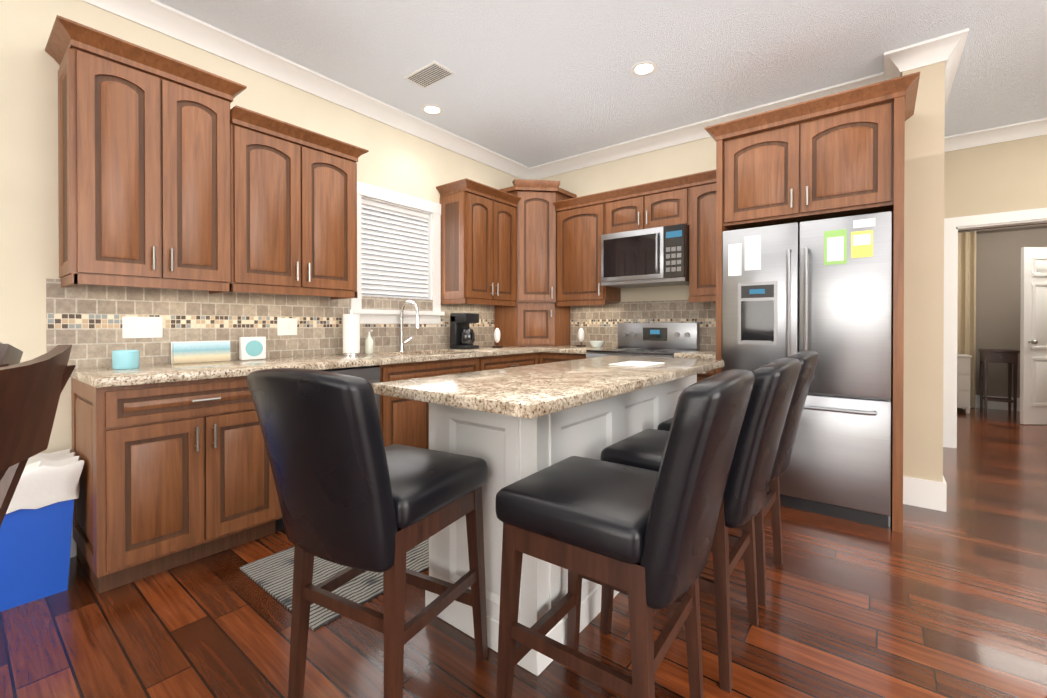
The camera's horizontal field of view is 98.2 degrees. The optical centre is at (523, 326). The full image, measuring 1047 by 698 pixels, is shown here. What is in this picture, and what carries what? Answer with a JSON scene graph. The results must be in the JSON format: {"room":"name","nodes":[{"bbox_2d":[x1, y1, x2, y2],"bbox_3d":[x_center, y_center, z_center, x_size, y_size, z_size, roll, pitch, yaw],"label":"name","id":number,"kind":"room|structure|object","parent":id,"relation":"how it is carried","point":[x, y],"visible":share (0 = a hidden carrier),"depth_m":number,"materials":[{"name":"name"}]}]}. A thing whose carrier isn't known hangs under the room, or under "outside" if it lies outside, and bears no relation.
{"room":"kitchen","nodes":[
{"label":"kitchen","id":0,"kind":"room"},
{"bbox_2d":[0,0,519,554],"bbox_3d":[-2.462,-0.303,2.076,0.150,2.880,8.230,0,0,38],"label":"wall","id":1,"kind":"structure","parent":0,"point":[400,162],"depth_m":2.19,"materials":[{"name":"paint"}]},
{"bbox_2d":[70,523,75,557],"bbox_3d":[-3.583,1.058,0.524,0.016,0.175,4.395,0,0,38],"label":"baseboard","id":2,"kind":"structure","parent":1,"relation":"attached to","point":[73,544],"depth_m":2.24,"materials":[{"name":"white"}]},
{"bbox_2d":[45,15,246,293],"bbox_3d":[-1.908,-0.762,2.340,0.385,1.135,0.735,0,0,38],"label":"upper cabinet","id":3,"kind":"object","parent":1,"relation":"attached to","point":[144,177],"visible":1,"depth_m":2.19,"materials":[{"name":"brown wood"}]},
{"bbox_2d":[46,279,495,368],"bbox_3d":[-1.116,-0.021,3.658,0.010,0.438,3.780,0,0,38],"label":"backsplash","id":4,"kind":"structure","parent":1,"relation":"attached to","point":[84,321],"depth_m":2.74,"materials":[{"name":"tile"}]},
{"bbox_2d":[122,317,162,337],"bbox_3d":[-2.055,0.002,2.450,0.009,0.115,0.170,0,0,38],"label":"electrical outlet","id":5,"kind":"object","parent":4,"relation":"attached to","point":[142,327],"visible":1,"depth_m":2.45,"materials":[{"name":"white plastic"}]},
{"bbox_2d":[277,318,296,335],"bbox_3d":[-1.585,-0.001,3.047,0.009,0.115,0.130,0,0,38],"label":"electrical outlet","id":6,"kind":"object","parent":4,"relation":"attached to","point":[286,326],"visible":1,"depth_m":3.04,"materials":[{"name":"white plastic"}]},
{"bbox_2d":[230,105,368,299],"bbox_3d":[-1.462,-0.703,2.907,0.385,1.010,0.813,0,0,38],"label":"upper cabinet","id":7,"kind":"object","parent":1,"relation":"attached to","point":[293,209],"visible":0.96,"depth_m":2.75,"materials":[{"name":"brown wood"}]},
{"bbox_2d":[80,0,527,179],"bbox_3d":[-2.413,-1.685,1.934,0.094,0.115,8.080,0,0,38],"label":"crown molding","id":8,"kind":"structure","parent":1,"relation":"attached to","point":[159,17],"depth_m":3.00,"materials":[{"name":"white wood"}]},
{"bbox_2d":[348,181,444,323],"bbox_3d":[-1.076,-0.568,3.796,0.200,1.080,0.920,0,0,38],"label":"window","id":9,"kind":"structure","parent":1,"relation":"in","point":[431,209],"depth_m":3.82,"materials":[{"name":"white"}]},
{"bbox_2d":[361,198,428,298],"bbox_3d":[-1.078,-0.570,3.797,0.065,0.859,0.682,0,0,38],"label":"window blinds","id":10,"kind":"object","parent":9,"relation":"attached to","point":[394,251],"visible":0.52,"depth_m":3.77,"materials":[{"name":"white plastic"}]},
{"bbox_2d":[436,178,520,305],"bbox_3d":[-0.405,-0.733,4.250,0.385,1.055,0.745,0,0,38],"label":"upper cabinet","id":11,"kind":"object","parent":1,"relation":"attached to","point":[478,243],"visible":0.98,"depth_m":4.07,"materials":[{"name":"brown wood"}]},
{"bbox_2d":[495,179,576,345],"bbox_3d":[0.106,-0.619,4.660,0.683,1.618,0.683,0,0,38],"label":"upper cabinet","id":12,"kind":"object","parent":1,"relation":"attached to","point":[535,316],"visible":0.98,"depth_m":4.48,"materials":[{"name":"brown wood"}]},
{"bbox_2d":[0,407,1046,697],"bbox_3d":[2.154,1.190,1.360,8.300,0.100,13.100,0,0,38],"label":"floor","id":13,"kind":"structure","parent":0,"point":[948,603],"depth_m":1.71,"materials":[{"name":"brown wood"}]},
{"bbox_2d":[0,342,22,366],"bbox_3d":[-1.537,0.590,0.984,0.584,1.105,0.609,0,0,38],"label":"dining chair","id":14,"kind":"object","parent":13,"relation":"on","point":[10,355],"visible":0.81,"depth_m":1.04,"materials":[{"name":"beige fabric"}]},
{"bbox_2d":[0,345,75,527],"bbox_3d":[-1.122,0.592,0.623,0.609,1.105,0.584,0,0,-20],"label":"dining chair","id":15,"kind":"object","parent":13,"relation":"on","point":[31,391],"visible":1,"depth_m":0.85,"materials":[{"name":"brown wood"}]},
{"bbox_2d":[0,449,84,611],"bbox_3d":[-2.160,0.854,1.932,0.367,0.567,0.381,0,0,38],"label":"trash bin","id":16,"kind":"object","parent":13,"relation":"on","point":[35,535],"visible":0.83,"depth_m":1.89,"materials":[{"name":"blue plastic"}]},
{"bbox_2d":[71,376,281,593],"bbox_3d":[-1.750,0.691,2.331,0.655,0.888,0.736,0,0,38],"label":"base cabinet","id":17,"kind":"object","parent":13,"relation":"on","point":[175,474],"visible":0.92,"depth_m":2.07,"materials":[{"name":"brown wood"}]},
{"bbox_2d":[275,366,379,531],"bbox_3d":[-1.319,0.695,2.849,0.671,0.875,0.596,0,0,38],"label":"dishwasher","id":18,"kind":"object","parent":13,"relation":"on","point":[371,374],"visible":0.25,"depth_m":2.82,"materials":[{"name":"metal"}]},
{"bbox_2d":[239,538,428,630],"bbox_3d":[-0.612,1.130,2.486,0.700,0.008,1.450,0,0,38],"label":"rug","id":19,"kind":"object","parent":13,"relation":"on","point":[271,575],"visible":0.36,"depth_m":2.04,"materials":[{"name":"grey fabric"}]},
{"bbox_2d":[247,368,487,697],"bbox_3d":[-0.454,0.623,1.401,0.444,1.035,0.618,0,0,28],"label":"stool","id":20,"kind":"object","parent":13,"relation":"on","point":[356,497],"visible":1,"depth_m":1.20,"materials":[{"name":"black leather"}]},
{"bbox_2d":[374,357,478,448],"bbox_3d":[-0.851,0.684,3.473,0.655,0.889,0.939,0,0,38],"label":"base cabinet","id":21,"kind":"object","parent":13,"relation":"on","point":[405,422],"visible":0.12,"depth_m":3.10,"materials":[{"name":"brown wood"}]},
{"bbox_2d":[70,346,541,387],"bbox_3d":[-0.836,0.219,3.479,0.649,0.040,3.693,0,0,38],"label":"countertop","id":22,"kind":"structure","parent":21,"relation":"on","point":[100,377],"depth_m":2.50,"materials":[{"name":"stone"}]},
{"bbox_2d":[112,350,139,368],"bbox_3d":[-1.961,0.160,2.238,0.104,0.090,0.104,0,0,38],"label":"canister","id":23,"kind":"object","parent":22,"relation":"on","point":[125,359],"visible":1,"depth_m":2.20,"materials":[{"name":"teal ceramic"}]},
{"bbox_2d":[171,341,229,363],"bbox_3d":[-1.861,0.143,2.629,0.023,0.120,0.290,0,0,38],"label":"decorative plaque","id":24,"kind":"object","parent":22,"relation":"on","point":[196,351],"visible":0.96,"depth_m":2.61,"materials":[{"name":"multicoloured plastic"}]},
{"bbox_2d":[239,337,265,359],"bbox_3d":[-1.681,0.132,2.819,0.042,0.140,0.140,0,0,38],"label":"decorative plaque","id":25,"kind":"object","parent":22,"relation":"on","point":[252,348],"visible":1,"depth_m":2.80,"materials":[{"name":"white plastic"}]},
{"bbox_2d":[341,310,361,354],"bbox_3d":[-1.236,0.039,3.256,0.140,0.320,0.140,0,0,38],"label":"paper towel","id":26,"kind":"object","parent":22,"relation":"on","point":[351,333],"visible":1,"depth_m":3.21,"materials":[{"name":"white paper"}]},
{"bbox_2d":[365,330,372,353],"bbox_3d":[-1.160,0.109,3.414,0.065,0.178,0.058,0,0,38],"label":"soap bottle","id":27,"kind":"object","parent":22,"relation":"on","point":[368,344],"visible":0.98,"depth_m":3.39,"materials":[{"name":"white plastic"}]},
{"bbox_2d":[398,300,418,350],"bbox_3d":[-0.904,-0.008,3.664,0.243,0.410,0.107,0,0,38],"label":"faucet","id":28,"kind":"object","parent":22,"relation":"on","point":[401,347],"visible":1,"depth_m":3.69,"materials":[{"name":"silver metal"}]},
{"bbox_2d":[450,313,478,348],"bbox_3d":[-0.520,0.035,4.080,0.226,0.320,0.180,0,0,38],"label":"coffee maker","id":29,"kind":"object","parent":22,"relation":"on","point":[462,334],"visible":1,"depth_m":4.04,"materials":[{"name":"black plastic"}]},
{"bbox_2d":[492,328,502,347],"bbox_3d":[-0.247,0.101,4.286,0.070,0.185,0.070,0,0,38],"label":"decor","id":30,"kind":"object","parent":22,"relation":"on","point":[497,335],"visible":1,"depth_m":4.26,"materials":[{"name":"white ceramic"}]},
{"bbox_2d":[478,352,538,370],"bbox_3d":[-0.329,0.681,4.137,0.655,0.888,0.800,0,0,38],"label":"base cabinet","id":31,"kind":"object","parent":13,"relation":"on","point":[501,361],"visible":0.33,"depth_m":3.91,"materials":[{"name":"brown wood"}]},
{"bbox_2d":[425,374,696,675],"bbox_3d":[0.333,0.691,2.312,0.587,0.888,1.674,0,0,38],"label":"kitchen island","id":32,"kind":"object","parent":13,"relation":"on","point":[509,450],"visible":0.25,"depth_m":1.66,"materials":[{"name":"white paint"}]},
{"bbox_2d":[372,355,723,418],"bbox_3d":[0.330,0.226,2.223,0.740,0.040,1.950,0,0,38],"label":"island countertop","id":33,"kind":"structure","parent":32,"relation":"on","point":[532,391],"depth_m":1.68,"materials":[{"name":"stone"}]},
{"bbox_2d":[609,361,663,366],"bbox_3d":[0.623,0.201,2.482,0.200,0.005,0.280,0,0,38],"label":"papers","id":34,"kind":"object","parent":33,"relation":"on","point":[637,363],"visible":1,"depth_m":2.47,"materials":[{"name":"white paper"}]},
{"bbox_2d":[539,352,585,363],"bbox_3d":[0.534,0.680,4.348,0.540,0.888,0.655,0,0,38],"label":"base cabinet","id":35,"kind":"object","parent":13,"relation":"on","point":[545,357],"visible":0.19,"depth_m":4.16,"materials":[{"name":"brown wood"}]},
{"bbox_2d":[542,345,613,353],"bbox_3d":[0.553,0.214,4.314,0.480,0.040,0.663,0,0,38],"label":"countertop","id":36,"kind":"structure","parent":35,"relation":"on","point":[571,349],"depth_m":4.13,"materials":[{"name":"stone"}]},
{"bbox_2d":[576,328,585,346],"bbox_3d":[0.569,0.100,4.484,0.070,0.185,0.070,0,0,38],"label":"decor","id":37,"kind":"object","parent":36,"relation":"on","point":[581,334],"visible":1,"depth_m":4.46,"materials":[{"name":"white ceramic"}]},
{"bbox_2d":[589,341,604,347],"bbox_3d":[0.697,0.164,4.307,0.150,0.060,0.148,0,0,38],"label":"bowl","id":38,"kind":"object","parent":36,"relation":"on","point":[596,344],"visible":1,"depth_m":4.26,"materials":[{"name":"white ceramic"}]},
{"bbox_2d":[495,369,754,697],"bbox_3d":[0.289,0.624,1.262,0.618,1.035,0.444,0,0,36],"label":"stool","id":39,"kind":"object","parent":13,"relation":"on","point":[642,538],"visible":1,"depth_m":1.10,"materials":[{"name":"black leather"}]},
{"bbox_2d":[586,323,698,358],"bbox_3d":[1.012,0.544,3.901,0.750,1.165,0.742,0,0,38],"label":"range","id":40,"kind":"object","parent":13,"relation":"on","point":[665,340],"visible":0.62,"depth_m":4.04,"materials":[{"name":"metal"}]},
{"bbox_2d":[600,358,800,692],"bbox_3d":[0.655,0.621,1.670,0.618,1.035,0.444,0,0,38],"label":"stool","id":41,"kind":"object","parent":13,"relation":"on","point":[749,475],"visible":0.65,"depth_m":1.43,"materials":[{"name":"black leather"}]},
{"bbox_2d":[697,369,715,381],"bbox_3d":[1.482,0.684,3.602,0.345,0.888,0.655,0,0,38],"label":"base cabinet","id":42,"kind":"object","parent":13,"relation":"on","point":[703,375],"visible":0.1,"depth_m":3.34,"materials":[{"name":"brown wood"}]},
{"bbox_2d":[674,350,715,359],"bbox_3d":[1.479,0.218,3.598,0.350,0.040,0.643,0,0,38],"label":"countertop","id":43,"kind":"structure","parent":42,"relation":"on","point":[696,354],"depth_m":3.41,"materials":[{"name":"stone"}]},
{"bbox_2d":[657,351,818,606],"bbox_3d":[0.995,0.619,2.103,0.618,1.035,0.444,0,0,38],"label":"stool","id":44,"kind":"object","parent":13,"relation":"on","point":[808,360],"visible":0.27,"depth_m":1.87,"materials":[{"name":"black leather"}]},
{"bbox_2d":[722,211,891,528],"bbox_3d":[1.905,0.244,3.061,0.885,1.775,0.866,0,0,38],"label":"fridge","id":45,"kind":"object","parent":13,"relation":"on","point":[822,288],"visible":0.67,"depth_m":2.68,"materials":[{"name":"metal"}]},
{"bbox_2d":[705,72,919,532],"bbox_3d":[1.937,-0.112,3.093,1.103,2.485,0.887,0,0,38],"label":"tall cabinet","id":46,"kind":"object","parent":13,"relation":"on","point":[839,154],"visible":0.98,"depth_m":2.72,"materials":[{"name":"brown wood"}]},
{"bbox_2d":[957,354,971,412],"bbox_3d":[5.781,0.742,6.082,0.284,0.745,0.413,0,0,38],"label":"nightstand","id":47,"kind":"object","parent":13,"relation":"on","point":[963,381],"visible":0.31,"depth_m":5.89,"materials":[{"name":"beige wood"}]},
{"bbox_2d":[978,349,1019,415],"bbox_3d":[6.177,0.706,5.906,0.330,0.820,0.385,0,0,38],"label":"console table","id":48,"kind":"object","parent":13,"relation":"on","point":[1009,356],"visible":1,"depth_m":5.85,"materials":[{"name":"brown wood"}]},
{"bbox_2d":[1020,247,1046,423],"bbox_3d":[6.096,0.101,5.190,0.639,2.022,0.568,0,0,38],"label":"door","id":49,"kind":"structure","parent":13,"relation":"on","point":[1033,361],"depth_m":5.17,"materials":[{"name":"white wood"}]},
{"bbox_2d":[156,0,1046,166],"bbox_3d":[2.154,-1.790,1.344,8.300,0.100,13.100,0,0,38],"label":"ceiling","id":50,"kind":"structure","parent":0,"point":[530,83],"depth_m":2.90,"materials":[{"name":"white paint"}]},
{"bbox_2d":[404,61,454,88],"bbox_3d":[-0.654,-1.743,3.145,0.320,0.012,0.180,0,0,38],"label":"ceiling vent","id":51,"kind":"object","parent":50,"relation":"in","point":[429,74],"visible":1,"depth_m":3.13,"materials":[{"name":"white metal"}]},
{"bbox_2d":[421,104,442,114],"bbox_3d":[-0.736,-1.749,3.655,0.176,0.004,0.176,0,0,38],"label":"recessed light","id":52,"kind":"object","parent":50,"relation":"in","point":[430,109],"visible":1,"depth_m":3.65,"materials":[{"name":"white"}]},
{"bbox_2d":[631,61,656,75],"bbox_3d":[0.815,-1.746,3.071,0.176,0.004,0.176,0,0,38],"label":"recessed light","id":53,"kind":"object","parent":50,"relation":"in","point":[644,68],"visible":1,"depth_m":3.06,"materials":[{"name":"white"}]},
{"bbox_2d":[537,137,715,349],"bbox_3d":[1.372,-0.315,4.200,3.250,2.880,0.150,0,0,38],"label":"wall","id":54,"kind":"structure","parent":0,"point":[692,157],"depth_m":4.27,"materials":[{"name":"paint"}]},
{"bbox_2d":[553,192,620,305],"bbox_3d":[0.619,-0.716,4.446,0.536,1.020,0.385,0,0,38],"label":"upper cabinet","id":55,"kind":"object","parent":54,"relation":"attached to","point":[581,225],"visible":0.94,"depth_m":4.33,"materials":[{"name":"brown wood"}]},
{"bbox_2d":[570,300,715,349],"bbox_3d":[0.945,-0.025,4.435,2.230,0.438,0.010,0,0,38],"label":"backsplash","id":56,"kind":"structure","parent":54,"relation":"attached to","point":[598,322],"depth_m":4.33,"materials":[{"name":"tile"}]},
{"bbox_2d":[602,175,688,233],"bbox_3d":[1.130,-1.032,4.042,0.760,0.385,0.385,0,0,38],"label":"upper cabinet","id":57,"kind":"object","parent":54,"relation":"attached to","point":[662,203],"visible":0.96,"depth_m":3.90,"materials":[{"name":"brown wood"}]},
{"bbox_2d":[601,224,688,287],"bbox_3d":[1.103,-0.603,4.010,0.752,0.458,0.470,0,0,38],"label":"microwave","id":58,"kind":"object","parent":57,"relation":"attached to","point":[654,257],"visible":0.98,"depth_m":3.84,"materials":[{"name":"metal"}]},
{"bbox_2d":[686,169,715,301],"bbox_3d":[1.566,-0.712,3.701,0.345,1.020,0.385,0,0,38],"label":"upper cabinet","id":59,"kind":"object","parent":54,"relation":"attached to","point":[702,236],"visible":0.46,"depth_m":3.63,"materials":[{"name":"brown wood"}]},
{"bbox_2d":[528,73,879,179],"bbox_3d":[1.342,-1.697,4.057,3.130,0.115,0.100,0,0,38],"label":"crown molding","id":60,"kind":"structure","parent":54,"relation":"attached to","point":[695,131],"depth_m":4.10,"materials":[{"name":"white wood"}]},
{"bbox_2d":[902,61,944,481],"bbox_3d":[4.100,-0.319,4.878,0.200,2.880,5.150,0,0,38],"label":"wall","id":61,"kind":"structure","parent":0,"point":[923,291],"depth_m":2.85,"materials":[{"name":"paint"}]},
{"bbox_2d":[880,36,951,81],"bbox_3d":[2.452,-1.690,2.850,0.294,0.115,0.124,0,0,38],"label":"crown molding","id":62,"kind":"structure","parent":61,"relation":"attached to","point":[928,52],"depth_m":2.84,"materials":[{"name":"white wood"}]},
{"bbox_2d":[930,476,946,511],"bbox_3d":[3.207,1.041,3.574,0.016,0.175,2.016,0,0,38],"label":"baseboard","id":63,"kind":"structure","parent":61,"relation":"attached to","point":[940,488],"depth_m":2.79,"materials":[{"name":"white wood"}]},
{"bbox_2d":[944,28,968,107],"bbox_3d":[3.179,-1.694,3.461,0.094,0.115,1.984,0,0,38],"label":"crown molding","id":64,"kind":"structure","parent":61,"relation":"attached to","point":[954,43],"depth_m":2.80,"materials":[{"name":"white wood"}]},
{"bbox_2d":[957,231,975,406],"bbox_3d":[6.055,-0.106,6.304,0.330,2.400,0.066,0,0,38],"label":"curtain","id":65,"kind":"object","parent":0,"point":[966,319],"depth_m":6.25,"materials":[{"name":"beige fabric"}]},
{"bbox_2d":[944,135,1046,217],"bbox_3d":[5.652,-0.308,3.009,4.550,2.880,0.130,0,0,38],"label":"wall","id":66,"kind":"structure","parent":0,"point":[1007,176],"depth_m":4.05,"materials":[{"name":"paint"}]},
{"bbox_2d":[943,208,1046,447],"bbox_3d":[4.400,0.056,3.983,1.080,2.140,0.150,0,0,38],"label":"door frame","id":67,"kind":"structure","parent":66,"relation":"attached to","point":[953,226],"depth_m":4.21,"materials":[{"name":"white wood"}]},
{"bbox_2d":[944,118,1046,151],"bbox_3d":[5.582,-1.691,2.913,4.550,0.115,0.094,0,0,38],"label":"crown molding","id":68,"kind":"structure","parent":66,"relation":"attached to","point":[1038,127],"depth_m":4.01,"materials":[{"name":"white wood"}]},
{"bbox_2d":[958,224,1046,397],"bbox_3d":[7.513,-0.321,5.374,4.550,2.880,0.150,0,0,38],"label":"wall","id":69,"kind":"structure","parent":0,"point":[998,281],"depth_m":6.13,"materials":[{"name":"paint"}]},
{"bbox_2d":[970,395,1019,410],"bbox_3d":[7.461,1.032,5.316,4.550,0.175,0.016,0,0,38],"label":"baseboard","id":70,"kind":"structure","parent":69,"relation":"attached to","point":[990,404],"depth_m":6.13,"materials":[{"name":"white"}]},
{"bbox_2d":[958,223,1046,231],"bbox_3d":[6.344,-1.335,6.066,1.650,0.023,0.024,0,0,38],"label":"curtain rod","id":71,"kind":"object","parent":69,"relation":"hanging from","point":[1038,223],"depth_m":6.02,"materials":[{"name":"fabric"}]}
]}

